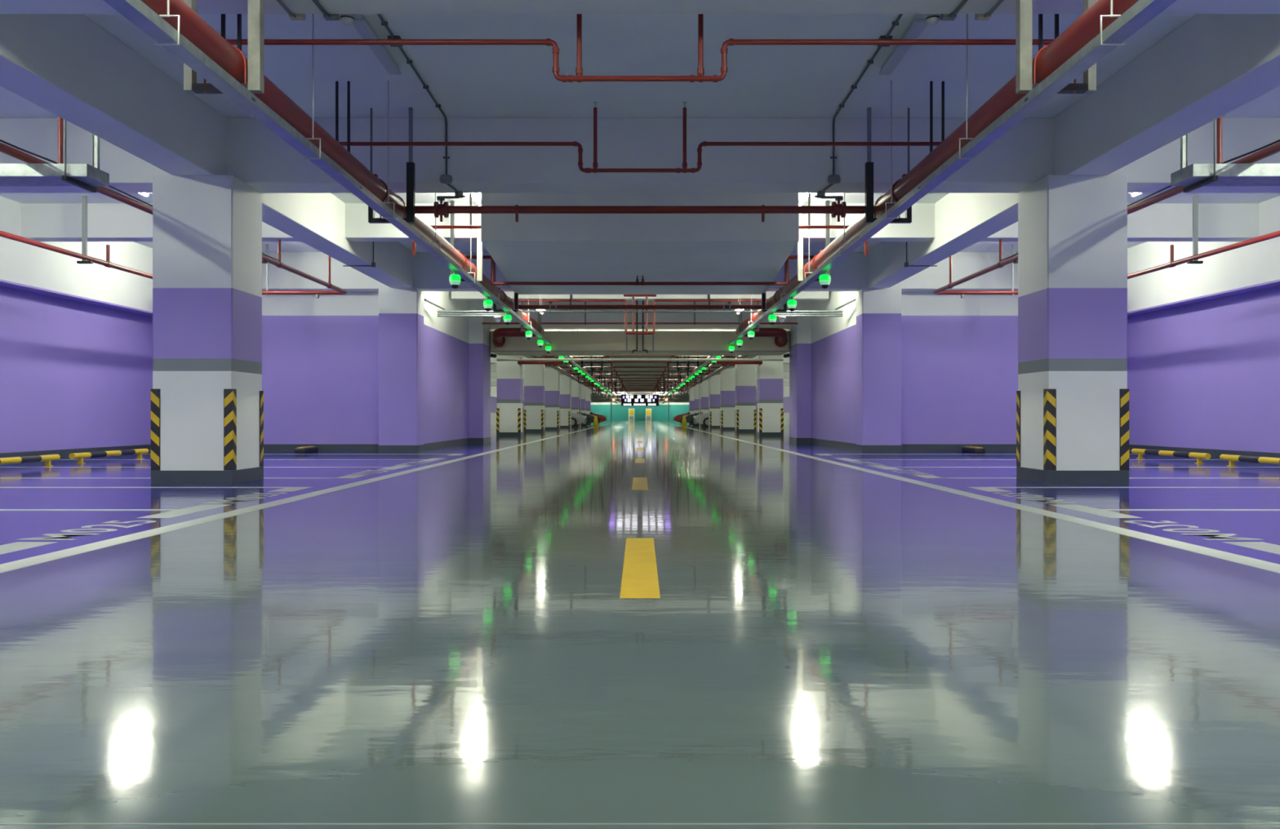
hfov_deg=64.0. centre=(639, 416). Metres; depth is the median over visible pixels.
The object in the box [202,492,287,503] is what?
bay number
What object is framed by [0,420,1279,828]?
floor
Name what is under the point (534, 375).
pillar
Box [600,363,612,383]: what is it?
loop
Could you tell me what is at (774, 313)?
conduit
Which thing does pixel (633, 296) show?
pipe
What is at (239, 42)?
pipe
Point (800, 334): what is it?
wall
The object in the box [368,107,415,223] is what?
bracket
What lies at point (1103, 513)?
parking line
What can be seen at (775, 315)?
conduit
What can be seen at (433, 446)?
baseboard
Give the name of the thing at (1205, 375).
wall
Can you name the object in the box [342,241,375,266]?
conduit
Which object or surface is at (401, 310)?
pillar
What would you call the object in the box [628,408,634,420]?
kiosk
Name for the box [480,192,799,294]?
ceiling
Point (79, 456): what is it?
wheel stop
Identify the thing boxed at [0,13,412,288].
ceiling beam
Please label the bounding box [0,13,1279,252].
ceiling
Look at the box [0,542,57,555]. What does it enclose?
bay line
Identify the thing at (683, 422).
caution sign
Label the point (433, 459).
bay line
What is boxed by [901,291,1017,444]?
wall
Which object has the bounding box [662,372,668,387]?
loop
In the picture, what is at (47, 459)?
wheel stop
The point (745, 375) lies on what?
pillar
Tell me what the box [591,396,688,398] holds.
ceiling beam
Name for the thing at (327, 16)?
junction box
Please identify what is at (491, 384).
ceiling beam
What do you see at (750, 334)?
lamp
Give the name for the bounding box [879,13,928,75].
tube light
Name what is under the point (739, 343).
lamp
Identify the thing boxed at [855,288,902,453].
pillar
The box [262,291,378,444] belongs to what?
wall
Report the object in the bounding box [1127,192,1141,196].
tube light
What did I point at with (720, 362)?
pipe
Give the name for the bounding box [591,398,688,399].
ceiling beam
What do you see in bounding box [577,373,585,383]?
loop
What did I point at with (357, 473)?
bay number
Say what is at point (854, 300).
conduit
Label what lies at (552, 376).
pillar
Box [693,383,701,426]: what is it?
pillar
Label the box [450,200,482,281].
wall
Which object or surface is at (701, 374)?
loop
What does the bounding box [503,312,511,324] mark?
lamp
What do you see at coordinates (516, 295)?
bracket
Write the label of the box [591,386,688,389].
branch
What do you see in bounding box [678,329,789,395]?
ceiling beam
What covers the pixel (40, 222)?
ceiling beam
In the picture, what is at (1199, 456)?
wheel stop
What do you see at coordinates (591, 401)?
ceiling beam
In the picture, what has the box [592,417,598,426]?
caution sign
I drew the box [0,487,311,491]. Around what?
bay line
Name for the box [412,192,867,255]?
pipe
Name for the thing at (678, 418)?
car
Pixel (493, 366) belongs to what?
ceiling beam
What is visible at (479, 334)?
wall
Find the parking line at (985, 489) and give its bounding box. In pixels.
[968,487,1279,491]
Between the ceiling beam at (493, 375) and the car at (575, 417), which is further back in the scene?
the car at (575, 417)
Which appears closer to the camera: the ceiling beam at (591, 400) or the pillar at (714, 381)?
the pillar at (714, 381)
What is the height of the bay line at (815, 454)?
0.001 m
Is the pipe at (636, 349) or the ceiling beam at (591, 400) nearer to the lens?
the pipe at (636, 349)
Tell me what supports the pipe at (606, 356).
hanging from the ceiling at (467, 81)
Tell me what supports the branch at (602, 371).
hanging from the ceiling at (467, 81)
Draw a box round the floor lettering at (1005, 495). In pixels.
[992,492,1077,503]
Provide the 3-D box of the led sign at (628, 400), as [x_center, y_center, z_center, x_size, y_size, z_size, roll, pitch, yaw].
[0.000,-2.110,100.053,3.700,2.180,0.134,0,0,0]
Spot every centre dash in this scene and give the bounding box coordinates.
[619,537,660,598]
[631,477,648,489]
[635,447,644,450]
[635,457,644,462]
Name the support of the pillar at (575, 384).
on the floor
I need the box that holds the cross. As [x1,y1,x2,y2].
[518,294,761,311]
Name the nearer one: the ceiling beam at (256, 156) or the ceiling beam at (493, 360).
the ceiling beam at (256, 156)
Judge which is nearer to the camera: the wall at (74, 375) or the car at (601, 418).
the wall at (74, 375)
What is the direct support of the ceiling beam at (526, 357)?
attached to the ceiling at (467, 81)
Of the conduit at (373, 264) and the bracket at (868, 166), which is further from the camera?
the conduit at (373, 264)
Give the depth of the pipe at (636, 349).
27.09 m
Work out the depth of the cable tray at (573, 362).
45.10 m
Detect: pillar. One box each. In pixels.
[150,175,263,484]
[377,288,424,453]
[496,355,523,436]
[524,364,545,432]
[544,368,559,430]
[560,374,570,428]
[571,380,579,426]
[578,383,586,426]
[585,386,591,424]
[688,386,694,424]
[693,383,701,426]
[700,380,708,426]
[709,374,719,428]
[720,368,735,430]
[734,364,755,432]
[756,355,783,436]
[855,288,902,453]
[1016,175,1129,484]
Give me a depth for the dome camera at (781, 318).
21.45 m
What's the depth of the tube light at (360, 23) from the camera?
8.68 m
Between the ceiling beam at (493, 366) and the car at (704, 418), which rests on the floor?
the car at (704, 418)
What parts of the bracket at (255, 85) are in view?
post, post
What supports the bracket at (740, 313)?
hanging from the ceiling at (467, 81)
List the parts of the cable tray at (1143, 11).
hanger rod, hanger rod, hanger rod, hanger rod, hanger rod, hanger rod, hanger rod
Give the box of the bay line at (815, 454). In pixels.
[814,453,1137,455]
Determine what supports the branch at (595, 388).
hanging from the ceiling at (467, 81)
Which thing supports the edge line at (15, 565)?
on the floor
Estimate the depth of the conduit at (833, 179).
10.49 m
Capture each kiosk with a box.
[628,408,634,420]
[645,408,651,420]
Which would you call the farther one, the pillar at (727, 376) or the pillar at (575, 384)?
the pillar at (575, 384)
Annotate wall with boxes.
[0,285,152,453]
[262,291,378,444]
[423,291,468,444]
[468,300,490,438]
[490,386,524,425]
[591,402,688,420]
[755,386,789,425]
[789,300,811,438]
[811,291,856,444]
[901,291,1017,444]
[1127,285,1279,453]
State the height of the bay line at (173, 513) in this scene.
0.001 m
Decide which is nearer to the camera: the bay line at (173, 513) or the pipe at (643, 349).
the bay line at (173, 513)
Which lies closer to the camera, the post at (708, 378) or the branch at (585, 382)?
the post at (708, 378)
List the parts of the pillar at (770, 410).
baseboard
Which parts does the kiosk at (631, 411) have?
yellow panel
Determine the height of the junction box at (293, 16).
0.120 m
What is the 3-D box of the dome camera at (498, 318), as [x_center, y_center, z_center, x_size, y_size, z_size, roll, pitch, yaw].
[-2.980,-2.038,21.500,0.170,0.125,0.167,0,0,0]
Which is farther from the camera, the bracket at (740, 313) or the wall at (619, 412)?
the wall at (619, 412)
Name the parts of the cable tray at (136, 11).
hanger rod, hanger rod, hanger rod, hanger rod, hanger rod, hanger rod, hanger rod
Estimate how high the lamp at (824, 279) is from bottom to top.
0.227 m
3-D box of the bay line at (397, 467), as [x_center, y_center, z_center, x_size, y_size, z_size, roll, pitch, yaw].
[-6.370,0.699,14.050,6.260,0.001,1.200,0,0,0]
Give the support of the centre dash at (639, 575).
on the floor
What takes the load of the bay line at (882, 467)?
on the floor
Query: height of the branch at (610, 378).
1.090 m
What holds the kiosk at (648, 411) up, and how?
on the floor
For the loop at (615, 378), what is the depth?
68.33 m
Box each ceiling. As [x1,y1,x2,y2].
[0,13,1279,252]
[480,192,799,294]
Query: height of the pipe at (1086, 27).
0.500 m
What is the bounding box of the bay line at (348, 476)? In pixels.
[0,475,367,478]
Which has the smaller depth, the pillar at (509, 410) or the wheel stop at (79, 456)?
the wheel stop at (79, 456)
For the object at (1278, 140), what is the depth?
9.45 m
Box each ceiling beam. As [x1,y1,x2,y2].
[0,0,1279,13]
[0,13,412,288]
[0,117,1279,192]
[21,203,1258,241]
[262,252,1017,291]
[451,291,828,300]
[490,300,789,329]
[490,329,601,395]
[490,351,789,363]
[490,363,789,372]
[490,372,789,377]
[490,377,789,382]
[490,382,789,386]
[523,386,756,389]
[523,389,756,391]
[523,391,756,393]
[544,329,735,331]
[591,393,688,395]
[591,395,688,396]
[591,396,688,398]
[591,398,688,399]
[591,399,688,399]
[591,400,688,400]
[591,400,688,401]
[591,401,688,402]
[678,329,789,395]
[867,13,1279,288]
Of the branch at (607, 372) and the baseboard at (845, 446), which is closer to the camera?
the baseboard at (845, 446)
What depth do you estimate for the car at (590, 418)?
74.17 m
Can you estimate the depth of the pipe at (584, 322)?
25.28 m
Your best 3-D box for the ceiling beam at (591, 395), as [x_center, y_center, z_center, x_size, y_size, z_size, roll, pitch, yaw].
[0.000,-2.775,121.650,24.000,0.850,0.500,0,0,0]
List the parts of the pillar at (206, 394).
baseboard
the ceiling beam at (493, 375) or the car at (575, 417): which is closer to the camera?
the ceiling beam at (493, 375)
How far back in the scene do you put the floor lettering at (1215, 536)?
6.08 m
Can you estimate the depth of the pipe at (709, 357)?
53.01 m
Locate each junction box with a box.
[275,0,305,20]
[312,0,339,20]
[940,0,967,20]
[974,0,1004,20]
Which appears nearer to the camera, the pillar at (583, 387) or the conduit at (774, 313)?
the conduit at (774, 313)
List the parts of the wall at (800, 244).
post, post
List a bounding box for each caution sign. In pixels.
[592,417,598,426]
[681,417,687,426]
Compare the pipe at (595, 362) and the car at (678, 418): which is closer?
the pipe at (595, 362)
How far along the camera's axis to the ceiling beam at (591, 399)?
146.89 m
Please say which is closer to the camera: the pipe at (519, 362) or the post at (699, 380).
the pipe at (519, 362)
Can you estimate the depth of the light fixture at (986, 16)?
6.79 m
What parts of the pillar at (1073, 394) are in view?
baseboard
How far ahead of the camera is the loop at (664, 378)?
68.33 m
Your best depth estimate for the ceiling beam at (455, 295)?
23.30 m
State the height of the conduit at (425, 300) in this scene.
0.112 m
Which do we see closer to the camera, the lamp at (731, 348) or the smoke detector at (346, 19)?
the smoke detector at (346, 19)
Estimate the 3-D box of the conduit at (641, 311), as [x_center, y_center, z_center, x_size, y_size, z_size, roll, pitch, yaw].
[2.135,-2.200,21.500,4.230,0.042,0.044,0,0,0]
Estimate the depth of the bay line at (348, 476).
11.66 m
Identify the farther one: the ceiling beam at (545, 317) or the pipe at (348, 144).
the ceiling beam at (545, 317)
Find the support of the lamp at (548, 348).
hanging from the cable tray at (136, 11)
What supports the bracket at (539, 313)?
hanging from the ceiling at (467, 81)
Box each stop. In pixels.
[0,454,60,466]
[69,448,148,463]
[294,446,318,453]
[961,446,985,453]
[1131,448,1210,463]
[1219,454,1279,466]
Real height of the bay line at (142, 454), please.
0.001 m
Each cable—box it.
[0,139,279,261]
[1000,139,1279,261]
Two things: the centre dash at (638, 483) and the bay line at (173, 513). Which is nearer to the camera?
the bay line at (173, 513)
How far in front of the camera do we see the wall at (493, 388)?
84.33 m
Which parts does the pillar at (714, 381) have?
baseboard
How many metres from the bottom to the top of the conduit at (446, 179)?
0.760 m
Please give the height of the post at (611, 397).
2.500 m
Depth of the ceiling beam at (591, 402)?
172.41 m
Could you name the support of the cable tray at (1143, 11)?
hanging from the ceiling at (467, 81)
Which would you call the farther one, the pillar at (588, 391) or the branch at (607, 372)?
the pillar at (588, 391)
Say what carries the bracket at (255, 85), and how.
hanging from the ceiling at (467, 81)
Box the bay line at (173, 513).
[0,504,231,518]
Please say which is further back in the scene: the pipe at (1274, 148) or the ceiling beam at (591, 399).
the ceiling beam at (591, 399)
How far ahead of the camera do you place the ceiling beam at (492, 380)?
70.39 m
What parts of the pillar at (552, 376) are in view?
baseboard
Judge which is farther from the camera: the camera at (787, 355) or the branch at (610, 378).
the branch at (610, 378)
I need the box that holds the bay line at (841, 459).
[833,457,858,461]
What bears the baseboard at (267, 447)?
attached to the wall at (320, 357)
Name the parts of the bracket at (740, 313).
post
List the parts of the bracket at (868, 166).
post, post, rod, post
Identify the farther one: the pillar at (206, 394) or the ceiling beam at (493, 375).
the ceiling beam at (493, 375)
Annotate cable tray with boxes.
[0,120,109,192]
[103,0,551,345]
[562,355,614,395]
[665,355,717,395]
[728,0,1176,345]
[1170,120,1279,192]
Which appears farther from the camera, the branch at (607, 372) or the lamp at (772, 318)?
the branch at (607, 372)
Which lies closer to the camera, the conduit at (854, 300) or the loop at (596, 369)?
the conduit at (854, 300)
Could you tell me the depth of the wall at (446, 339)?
22.93 m
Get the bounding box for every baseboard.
[0,444,151,458]
[263,444,378,452]
[423,437,490,451]
[789,437,856,451]
[901,444,1016,452]
[1128,444,1279,458]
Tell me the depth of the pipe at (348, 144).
9.60 m
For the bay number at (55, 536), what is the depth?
6.08 m
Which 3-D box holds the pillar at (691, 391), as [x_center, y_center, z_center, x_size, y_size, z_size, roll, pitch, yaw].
[4.635,-0.900,87.520,0.858,3.200,0.868,0,0,0]
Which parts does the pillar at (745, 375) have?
baseboard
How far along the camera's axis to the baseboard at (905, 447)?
20.29 m
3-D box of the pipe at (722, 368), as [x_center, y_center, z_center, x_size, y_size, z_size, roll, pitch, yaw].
[3.600,-2.100,97.750,0.180,0.180,134.500,0,0,0]
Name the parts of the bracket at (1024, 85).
post, post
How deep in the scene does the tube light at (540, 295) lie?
22.00 m
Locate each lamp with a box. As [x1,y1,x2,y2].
[448,271,460,288]
[483,297,493,311]
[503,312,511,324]
[525,328,532,339]
[537,338,543,347]
[545,344,551,353]
[728,344,734,353]
[736,338,742,347]
[747,328,754,339]
[768,312,776,324]
[786,297,796,311]
[819,271,831,288]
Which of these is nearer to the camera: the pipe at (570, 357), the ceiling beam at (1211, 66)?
the ceiling beam at (1211, 66)
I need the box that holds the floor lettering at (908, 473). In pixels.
[892,470,933,475]
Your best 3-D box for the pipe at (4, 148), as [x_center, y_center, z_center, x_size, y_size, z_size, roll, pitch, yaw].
[-7.130,-2.700,10.030,3.540,1.000,18.060,0,0,0]
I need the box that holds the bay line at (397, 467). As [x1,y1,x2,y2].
[0,465,413,470]
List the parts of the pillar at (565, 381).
baseboard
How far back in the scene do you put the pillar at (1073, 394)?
10.60 m
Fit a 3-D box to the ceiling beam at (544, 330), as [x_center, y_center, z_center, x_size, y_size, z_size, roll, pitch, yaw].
[0.000,-2.900,32.100,24.000,0.600,0.400,0,0,0]
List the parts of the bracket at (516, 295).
post, post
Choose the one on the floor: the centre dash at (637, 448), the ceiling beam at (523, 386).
the centre dash at (637, 448)
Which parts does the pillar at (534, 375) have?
baseboard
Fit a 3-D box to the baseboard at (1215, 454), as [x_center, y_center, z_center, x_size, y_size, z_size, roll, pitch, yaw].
[9.594,0.625,5.650,0.012,0.150,29.300,0,0,0]
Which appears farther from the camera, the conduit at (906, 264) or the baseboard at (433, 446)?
the baseboard at (433, 446)
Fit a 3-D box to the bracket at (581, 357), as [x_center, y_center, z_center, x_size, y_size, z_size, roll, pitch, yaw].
[-2.575,-2.605,42.000,0.470,1.190,0.070,0,0,0]
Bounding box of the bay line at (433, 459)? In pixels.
[421,457,446,461]
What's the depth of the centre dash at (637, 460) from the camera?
16.34 m
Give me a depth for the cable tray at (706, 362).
45.10 m
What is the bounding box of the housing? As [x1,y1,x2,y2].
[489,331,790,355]
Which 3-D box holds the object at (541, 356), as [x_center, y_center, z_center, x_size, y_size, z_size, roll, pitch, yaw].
[0.000,-2.635,39.800,8.200,1.090,0.060,0,0,0]
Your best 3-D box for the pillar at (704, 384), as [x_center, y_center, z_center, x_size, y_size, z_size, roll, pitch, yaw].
[4.635,-0.900,70.520,0.858,3.200,0.868,0,0,0]
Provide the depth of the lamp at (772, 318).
18.65 m
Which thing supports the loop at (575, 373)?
hanging from the ceiling at (467, 81)
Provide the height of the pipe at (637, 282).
0.476 m
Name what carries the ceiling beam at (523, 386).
attached to the ceiling at (467, 81)
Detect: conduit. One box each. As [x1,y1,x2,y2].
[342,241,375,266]
[377,13,462,198]
[424,298,444,310]
[437,311,639,312]
[437,313,506,315]
[437,315,504,316]
[496,329,783,360]
[640,311,842,312]
[773,313,842,315]
[775,315,842,316]
[817,13,902,198]
[835,298,855,310]
[904,241,937,266]
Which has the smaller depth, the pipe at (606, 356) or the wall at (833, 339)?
the wall at (833, 339)
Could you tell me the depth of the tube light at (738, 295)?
22.00 m
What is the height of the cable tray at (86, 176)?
1.120 m
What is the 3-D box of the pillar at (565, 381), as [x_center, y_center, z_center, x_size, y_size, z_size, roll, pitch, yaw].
[-4.635,-0.900,62.020,0.858,3.200,0.868,0,0,0]
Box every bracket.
[183,0,264,93]
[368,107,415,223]
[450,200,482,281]
[493,262,518,311]
[520,302,541,331]
[571,357,582,367]
[697,357,708,367]
[738,302,759,331]
[761,262,786,311]
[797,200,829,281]
[864,107,911,223]
[1015,0,1096,93]
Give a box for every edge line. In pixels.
[0,422,613,573]
[666,422,1279,573]
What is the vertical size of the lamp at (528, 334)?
0.227 m
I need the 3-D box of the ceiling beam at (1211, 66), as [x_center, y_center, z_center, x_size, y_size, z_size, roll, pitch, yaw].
[4.635,-2.850,8.550,0.430,0.700,35.100,0,0,0]
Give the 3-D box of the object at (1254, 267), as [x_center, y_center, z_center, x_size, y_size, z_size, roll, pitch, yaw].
[9.440,-2.580,5.650,0.320,1.240,29.300,0,0,0]
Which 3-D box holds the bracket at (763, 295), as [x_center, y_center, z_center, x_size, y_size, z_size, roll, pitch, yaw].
[2.575,-2.605,19.650,0.470,1.190,0.070,0,0,0]
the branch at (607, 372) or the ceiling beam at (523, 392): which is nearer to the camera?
the branch at (607, 372)
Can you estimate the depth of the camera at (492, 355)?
27.13 m
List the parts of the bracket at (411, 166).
rod, post, post, post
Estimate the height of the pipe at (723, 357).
0.120 m
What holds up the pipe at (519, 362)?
hanging from the ceiling at (467, 81)
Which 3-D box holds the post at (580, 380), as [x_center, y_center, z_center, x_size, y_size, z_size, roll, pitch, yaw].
[-3.720,-0.800,64.000,0.055,3.000,0.055,0,0,-23]
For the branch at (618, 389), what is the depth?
90.79 m
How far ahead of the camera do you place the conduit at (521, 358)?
29.27 m
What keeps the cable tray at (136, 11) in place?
hanging from the ceiling at (467, 81)
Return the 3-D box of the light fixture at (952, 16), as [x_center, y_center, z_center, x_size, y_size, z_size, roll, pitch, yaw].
[2.060,-2.700,6.235,0.090,0.120,1.270,0,0,0]
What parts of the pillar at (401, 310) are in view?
baseboard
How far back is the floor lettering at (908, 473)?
12.68 m
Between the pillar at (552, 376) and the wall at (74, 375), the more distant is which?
the pillar at (552, 376)
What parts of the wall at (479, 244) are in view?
post, post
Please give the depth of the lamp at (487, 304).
16.25 m
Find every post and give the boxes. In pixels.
[570,377,571,428]
[579,379,581,427]
[610,397,611,423]
[668,397,669,423]
[698,379,699,427]
[708,377,709,428]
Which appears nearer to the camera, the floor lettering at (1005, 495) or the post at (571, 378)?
the floor lettering at (1005, 495)
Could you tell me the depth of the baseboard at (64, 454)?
17.17 m
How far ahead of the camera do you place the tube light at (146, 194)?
13.43 m
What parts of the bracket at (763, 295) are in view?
post, post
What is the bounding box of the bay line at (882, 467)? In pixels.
[866,465,1279,470]
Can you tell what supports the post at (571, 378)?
on the floor
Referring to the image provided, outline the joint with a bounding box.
[0,823,1279,825]
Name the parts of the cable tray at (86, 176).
hanger rod, hanger rod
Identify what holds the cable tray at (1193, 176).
hanging from the ceiling at (467, 81)
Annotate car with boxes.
[523,411,586,427]
[578,411,596,426]
[590,411,606,423]
[673,411,689,423]
[683,411,701,426]
[693,411,756,427]
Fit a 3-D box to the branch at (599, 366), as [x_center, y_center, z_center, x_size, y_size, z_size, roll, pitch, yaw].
[0.000,-2.635,48.300,8.200,1.090,0.060,0,0,0]
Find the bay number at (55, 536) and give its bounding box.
[16,520,155,540]
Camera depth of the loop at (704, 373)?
47.08 m
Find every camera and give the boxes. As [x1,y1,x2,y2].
[490,352,496,358]
[493,315,502,322]
[777,315,786,322]
[783,352,789,358]
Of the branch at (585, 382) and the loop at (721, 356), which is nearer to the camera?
the loop at (721, 356)
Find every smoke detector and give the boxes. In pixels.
[339,13,354,24]
[925,13,940,24]
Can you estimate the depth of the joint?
1.76 m
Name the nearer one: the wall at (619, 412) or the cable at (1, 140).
the cable at (1, 140)
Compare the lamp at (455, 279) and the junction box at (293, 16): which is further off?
the lamp at (455, 279)
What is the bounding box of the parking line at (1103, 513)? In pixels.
[1048,504,1279,518]
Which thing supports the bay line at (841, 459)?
on the floor
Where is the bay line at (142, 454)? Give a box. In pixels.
[142,453,465,455]
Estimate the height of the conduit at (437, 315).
0.038 m
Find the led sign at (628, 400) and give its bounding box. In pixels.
[621,391,658,406]
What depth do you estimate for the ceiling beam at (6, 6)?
6.69 m
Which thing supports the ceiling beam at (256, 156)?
attached to the ceiling at (467, 81)
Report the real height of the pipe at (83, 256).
0.975 m
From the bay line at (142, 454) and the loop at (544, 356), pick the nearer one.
the bay line at (142, 454)
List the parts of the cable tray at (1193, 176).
hanger rod, hanger rod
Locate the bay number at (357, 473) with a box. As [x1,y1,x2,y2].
[346,470,387,475]
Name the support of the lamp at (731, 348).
hanging from the cable tray at (1143, 11)
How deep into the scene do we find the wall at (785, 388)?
84.33 m
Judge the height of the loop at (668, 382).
1.550 m
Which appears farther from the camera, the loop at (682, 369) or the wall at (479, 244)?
the loop at (682, 369)
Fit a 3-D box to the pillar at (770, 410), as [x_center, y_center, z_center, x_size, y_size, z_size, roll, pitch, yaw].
[4.635,-0.900,36.520,0.858,3.200,0.868,0,0,0]
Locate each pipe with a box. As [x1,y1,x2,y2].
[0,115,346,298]
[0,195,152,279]
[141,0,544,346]
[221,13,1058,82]
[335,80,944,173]
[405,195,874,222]
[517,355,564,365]
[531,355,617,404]
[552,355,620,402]
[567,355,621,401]
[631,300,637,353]
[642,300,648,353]
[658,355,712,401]
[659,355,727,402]
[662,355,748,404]
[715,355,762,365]
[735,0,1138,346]
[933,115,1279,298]
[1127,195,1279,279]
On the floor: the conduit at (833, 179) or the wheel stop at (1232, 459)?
the wheel stop at (1232, 459)
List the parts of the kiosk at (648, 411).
yellow panel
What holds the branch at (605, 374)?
hanging from the ceiling at (467, 81)
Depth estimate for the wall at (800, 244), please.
15.16 m
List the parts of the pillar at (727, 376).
baseboard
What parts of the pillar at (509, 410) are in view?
baseboard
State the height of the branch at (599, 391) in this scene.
1.090 m
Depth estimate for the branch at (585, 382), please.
69.52 m
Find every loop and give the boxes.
[544,355,559,366]
[569,363,579,374]
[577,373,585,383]
[590,357,603,370]
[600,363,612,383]
[611,372,617,387]
[614,377,622,391]
[657,377,665,391]
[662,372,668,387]
[667,363,679,383]
[676,357,689,370]
[694,373,702,383]
[700,363,710,374]
[720,355,735,366]
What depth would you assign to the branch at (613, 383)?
73.79 m
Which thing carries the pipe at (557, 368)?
attached to the loop at (544, 356)
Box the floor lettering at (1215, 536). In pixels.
[1124,520,1263,540]
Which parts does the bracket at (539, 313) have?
post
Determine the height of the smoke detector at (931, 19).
0.108 m
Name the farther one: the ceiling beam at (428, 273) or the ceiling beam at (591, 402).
the ceiling beam at (591, 402)
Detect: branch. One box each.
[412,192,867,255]
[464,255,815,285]
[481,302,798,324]
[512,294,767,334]
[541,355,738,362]
[559,363,720,372]
[565,369,714,375]
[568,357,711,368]
[570,372,709,378]
[576,372,703,381]
[581,377,698,383]
[585,382,694,386]
[586,382,693,387]
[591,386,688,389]
[595,388,684,391]
[597,389,682,392]
[599,391,680,394]
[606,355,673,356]
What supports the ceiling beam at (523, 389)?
attached to the ceiling at (467, 81)
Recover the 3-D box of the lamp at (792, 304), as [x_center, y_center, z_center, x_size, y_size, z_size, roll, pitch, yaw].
[2.420,-1.786,16.300,0.150,0.227,0.148,0,0,0]
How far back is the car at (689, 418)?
74.17 m
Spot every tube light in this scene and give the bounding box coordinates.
[138,192,152,196]
[351,13,400,75]
[471,192,480,205]
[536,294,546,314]
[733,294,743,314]
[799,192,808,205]
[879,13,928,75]
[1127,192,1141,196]
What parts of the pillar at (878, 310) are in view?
baseboard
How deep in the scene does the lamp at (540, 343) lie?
24.85 m
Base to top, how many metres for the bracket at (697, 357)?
1.190 m
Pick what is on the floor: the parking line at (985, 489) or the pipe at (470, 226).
the parking line at (985, 489)
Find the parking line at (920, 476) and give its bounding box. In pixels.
[912,475,1279,478]
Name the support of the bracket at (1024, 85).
hanging from the ceiling at (467, 81)
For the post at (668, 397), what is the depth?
97.95 m
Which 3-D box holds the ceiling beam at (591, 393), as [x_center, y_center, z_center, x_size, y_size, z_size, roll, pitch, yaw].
[0.000,-2.775,113.150,24.000,0.850,0.500,0,0,0]

